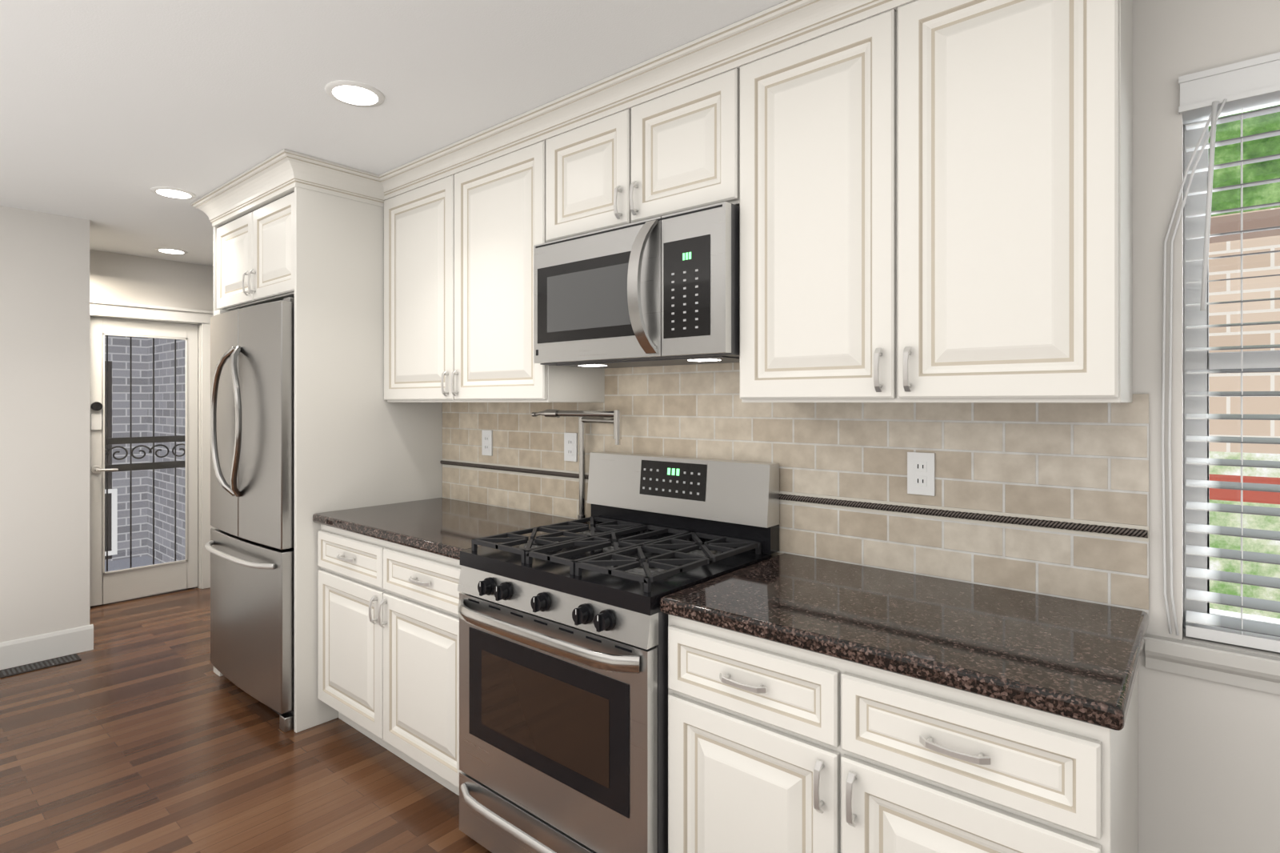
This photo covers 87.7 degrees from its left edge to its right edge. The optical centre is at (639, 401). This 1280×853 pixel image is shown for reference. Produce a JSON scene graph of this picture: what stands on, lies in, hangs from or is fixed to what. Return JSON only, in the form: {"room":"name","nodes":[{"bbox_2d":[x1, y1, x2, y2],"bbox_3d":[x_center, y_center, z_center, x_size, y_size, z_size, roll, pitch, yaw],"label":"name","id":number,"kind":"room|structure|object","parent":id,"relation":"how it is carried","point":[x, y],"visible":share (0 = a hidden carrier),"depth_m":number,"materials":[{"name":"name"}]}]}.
{"room":"kitchen","nodes":[
{"label":"kitchen","id":0,"kind":"room"},
{"bbox_2d":[0,205,93,670],"bbox_3d":[-4.397,0.185,2.270,0.135,2.410,3.964,0,0,40],"label":"wall","id":1,"kind":"structure","parent":0,"point":[44,422],"depth_m":3.59,"materials":[{"name":"white paint"}]},
{"bbox_2d":[89,249,213,311],"bbox_3d":[-3.870,0.185,4.334,0.120,2.410,2.200,0,0,40],"label":"wall","id":2,"kind":"structure","parent":0,"point":[122,278],"depth_m":4.72,"materials":[{"name":"white paint"}]},
{"bbox_2d":[90,316,198,606],"bbox_3d":[-3.498,0.402,4.727,0.093,1.955,0.636,0,0,40],"label":"door","id":3,"kind":"structure","parent":2,"relation":"in","point":[122,585],"depth_m":4.70,"materials":[{"name":"white"}]},
{"bbox_2d":[104,335,185,571],"bbox_3d":[-3.629,0.397,4.838,0.024,1.985,0.680,0,0,40],"label":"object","id":4,"kind":"structure","parent":2,"relation":"in","point":[160,464],"depth_m":4.83,"materials":[{"name":"black metal"}]},
{"bbox_2d":[89,300,213,608],"bbox_3d":[-3.510,0.355,4.738,0.150,2.070,0.830,0,0,40],"label":"door frame","id":5,"kind":"structure","parent":2,"relation":"attached to","point":[201,318],"depth_m":4.96,"materials":[{"name":"white wood"}]},
{"bbox_2d":[0,586,491,852],"bbox_3d":[-1.693,1.415,0.773,9.800,0.050,5.160,0,0,40],"label":"floor","id":6,"kind":"structure","parent":0,"point":[142,726],"depth_m":2.54,"materials":[{"name":"brown wood"}]},
{"bbox_2d":[0,653,81,678],"bbox_3d":[-3.159,1.387,3.510,0.130,0.005,0.315,0,0,40],"label":"floor vent","id":7,"kind":"object","parent":6,"relation":"in","point":[22,669],"visible":1,"depth_m":3.50,"materials":[{"name":"brown metal"}]},
{"bbox_2d":[204,296,294,731],"bbox_3d":[-1.617,0.473,3.305,0.853,1.833,0.810,0,0,40],"label":"refrigerator","id":8,"kind":"object","parent":6,"relation":"on","point":[250,546],"visible":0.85,"depth_m":2.92,"materials":[{"name":"silver metal"}]},
{"bbox_2d":[213,186,442,732],"bbox_3d":[-1.598,0.238,3.377,0.987,2.306,0.731,0,0,40],"label":"tall cabinet","id":9,"kind":"object","parent":6,"relation":"on","point":[360,442],"visible":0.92,"depth_m":2.96,"materials":[{"name":"white wood"}]},
{"bbox_2d":[317,524,461,795],"bbox_3d":[-0.779,0.953,2.734,1.092,0.874,0.659,0,0,40],"label":"base cabinet","id":10,"kind":"object","parent":6,"relation":"on","point":[388,647],"visible":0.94,"depth_m":2.47,"materials":[{"name":"white wood"}]},
{"bbox_2d":[312,497,590,559],"bbox_3d":[-0.777,0.496,2.734,1.093,0.040,0.636,0,0,40],"label":"countertop","id":11,"kind":"structure","parent":10,"relation":"on","point":[448,527],"depth_m":2.66,"materials":[{"name":"stone"}]},
{"bbox_2d":[531,408,621,523],"bbox_3d":[-0.219,0.252,2.559,0.435,0.447,0.154,0,0,40],"label":"pot filler faucet","id":12,"kind":"object","parent":11,"relation":"on","point":[608,417],"visible":0.88,"depth_m":2.56,"materials":[{"name":"silver metal"}]},
{"bbox_2d":[457,451,779,852],"bbox_3d":[-0.088,0.792,2.086,0.782,1.195,0.720,0,0,40],"label":"range","id":13,"kind":"object","parent":6,"relation":"on","point":[563,690],"visible":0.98,"depth_m":1.89,"materials":[{"name":"silver metal"}]},
{"bbox_2d":[668,614,1138,852],"bbox_3d":[0.593,0.953,1.577,0.901,0.874,0.659,0,0,40],"label":"base cabinet","id":14,"kind":"object","parent":6,"relation":"on","point":[774,747],"visible":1,"depth_m":1.32,"materials":[{"name":"white wood"}]},
{"bbox_2d":[660,552,1148,730],"bbox_3d":[0.601,0.496,1.572,0.922,0.040,0.636,0,0,40],"label":"countertop","id":15,"kind":"structure","parent":14,"relation":"on","point":[1074,659],"depth_m":1.41,"materials":[{"name":"stone"}]},
{"bbox_2d":[0,0,787,266],"bbox_3d":[-1.693,-1.045,0.773,9.800,0.050,5.160,0,0,40],"label":"ceiling","id":16,"kind":"structure","parent":0,"point":[112,112],"depth_m":2.12,"materials":[{"name":"white paint"}]},
{"bbox_2d":[155,247,187,254],"bbox_3d":[-3.160,-1.016,4.494,0.184,0.006,0.184,0,0,40],"label":"recessed light","id":17,"kind":"object","parent":16,"relation":"in","point":[170,250],"visible":0.98,"depth_m":4.47,"materials":[{"name":"white"}]},
{"bbox_2d":[150,186,195,199],"bbox_3d":[-2.273,-1.016,3.250,0.184,0.006,0.184,0,0,40],"label":"recessed light","id":18,"kind":"object","parent":16,"relation":"in","point":[173,193],"visible":0.98,"depth_m":3.24,"materials":[{"name":"white"}]},
{"bbox_2d":[324,80,384,107],"bbox_3d":[-0.942,-1.016,2.206,0.184,0.006,0.184,0,0,40],"label":"recessed light","id":19,"kind":"object","parent":16,"relation":"in","point":[355,94],"visible":1,"depth_m":2.19,"materials":[{"name":"white plastic"}]},
{"bbox_2d":[1132,0,1279,852],"bbox_3d":[-0.082,0.185,2.684,9.800,2.410,0.160,0,0,40],"label":"wall","id":20,"kind":"structure","parent":0,"point":[1209,766],"depth_m":1.50,"materials":[{"name":"white paint"}]},
{"bbox_2d":[384,140,604,402],"bbox_3d":[-0.673,-0.472,2.844,1.112,0.948,0.354,0,0,40],"label":"upper cabinet","id":21,"kind":"object","parent":20,"relation":"attached to","point":[458,287],"visible":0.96,"depth_m":2.65,"materials":[{"name":"white wood"}]},
{"bbox_2d":[190,0,915,227],"bbox_3d":[-0.558,-0.961,2.463,3.912,0.116,0.788,0,0,40],"label":"crown molding","id":22,"kind":"structure","parent":20,"relation":"attached to","point":[787,24],"depth_m":2.27,"materials":[{"name":"white wood"}]},
{"bbox_2d":[545,68,739,242],"bbox_3d":[0.059,-0.753,2.227,0.799,0.387,0.354,0,0,40],"label":"upper cabinet","id":23,"kind":"object","parent":20,"relation":"attached to","point":[677,151],"visible":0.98,"depth_m":2.07,"materials":[{"name":"white wood"}]},
{"bbox_2d":[533,201,739,367],"bbox_3d":[0.032,-0.337,2.195,0.791,0.424,0.414,0,0,40],"label":"microwave","id":24,"kind":"object","parent":23,"relation":"attached to","point":[662,290],"visible":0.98,"depth_m":1.99,"materials":[{"name":"silver metal"}]},
{"bbox_2d":[440,362,1148,616],"bbox_3d":[0.085,0.180,2.425,2.811,0.651,0.023,0,0,40],"label":"tile backsplash","id":25,"kind":"structure","parent":20,"relation":"attached to","point":[1046,498],"depth_m":1.89,"materials":[{"name":"tile"}]},
{"bbox_2d":[481,429,492,455],"bbox_3d":[-0.709,0.190,3.088,0.072,0.116,0.008,0,0,40],"label":"electrical outlet","id":26,"kind":"object","parent":25,"relation":"attached to","point":[486,442],"visible":1,"depth_m":3.08,"materials":[{"name":"white plastic"}]},
{"bbox_2d":[564,432,577,461],"bbox_3d":[-0.284,0.185,2.731,0.072,0.116,0.008,0,0,40],"label":"electrical outlet","id":27,"kind":"object","parent":25,"relation":"attached to","point":[570,446],"visible":1,"depth_m":2.73,"materials":[{"name":"white plastic"}]},
{"bbox_2d":[907,452,935,495],"bbox_3d":[0.774,0.198,1.838,0.072,0.116,0.008,0,0,40],"label":"electrical outlet","id":28,"kind":"object","parent":25,"relation":"attached to","point":[921,473],"visible":1,"depth_m":1.83,"materials":[{"name":"white plastic"}]},
{"bbox_2d":[739,0,1132,402],"bbox_3d":[0.697,-0.472,1.689,0.866,0.948,0.354,0,0,40],"label":"upper cabinet","id":29,"kind":"object","parent":20,"relation":"attached to","point":[935,201],"visible":1,"depth_m":1.51,"materials":[{"name":"white wood"}]},
{"bbox_2d":[1144,628,1279,694],"bbox_3d":[1.588,0.569,1.217,1.056,0.076,0.132,0,0,40],"label":"window sill","id":30,"kind":"structure","parent":20,"relation":"attached to","point":[1241,666],"depth_m":1.44,"materials":[{"name":"white paint"}]},
{"bbox_2d":[1183,104,1279,627],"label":"window","id":31,"kind":"structure","parent":20,"relation":"in","point":[1194,315],"depth_m":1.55,"materials":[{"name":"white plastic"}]},
{"bbox_2d":[1161,52,1279,652],"bbox_3d":[1.571,-0.098,1.217,0.973,1.248,0.104,0,0,40],"label":"window blinds","id":32,"kind":"object","parent":31,"relation":"attached to","point":[1213,95],"visible":0.98,"depth_m":1.46,"materials":[{"name":"white plastic"}]},
{"label":"outside","id":33,"kind":"structure","parent":0,"visible":0},
{"bbox_2d":[104,360,111,559],"bbox_3d":[-4.929,0.415,5.607,0.001,1.950,0.780,0,0,40],"label":"doorway","id":34,"kind":"structure","parent":33,"point":[110,460],"depth_m":5.89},
{"bbox_2d":[104,335,147,561],"bbox_3d":[-4.737,-0.010,5.850,0.001,3.200,3.400,0,0,40],"label":"brick wall","id":35,"kind":"structure","parent":33,"point":[137,430],"depth_m":6.00,"materials":[{"name":"grey brick"}]},
{"bbox_2d":[104,556,161,571],"bbox_3d":[-4.133,1.410,5.341,1.580,0.001,3.400,0,0,40],"label":"floor","id":36,"kind":"structure","parent":33,"point":[126,565],"depth_m":5.83,"materials":[{"name":"grey concrete"}]},
{"bbox_2d":[147,337,185,563],"bbox_3d":[-3.916,-0.010,5.603,1.575,3.200,0.001,0,0,40],"label":"brick","id":37,"kind":"object","parent":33,"point":[170,484],"depth_m":5.75,"materials":[{"name":"grey brick"}]},
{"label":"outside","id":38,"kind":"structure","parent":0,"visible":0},
{"bbox_2d":[104,488,117,555],"bbox_3d":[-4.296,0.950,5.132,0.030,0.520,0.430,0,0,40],"label":"door handle","id":39,"kind":"object","parent":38,"point":[114,500],"depth_m":5.27,"materials":[{"name":"silver metal"}]}
]}

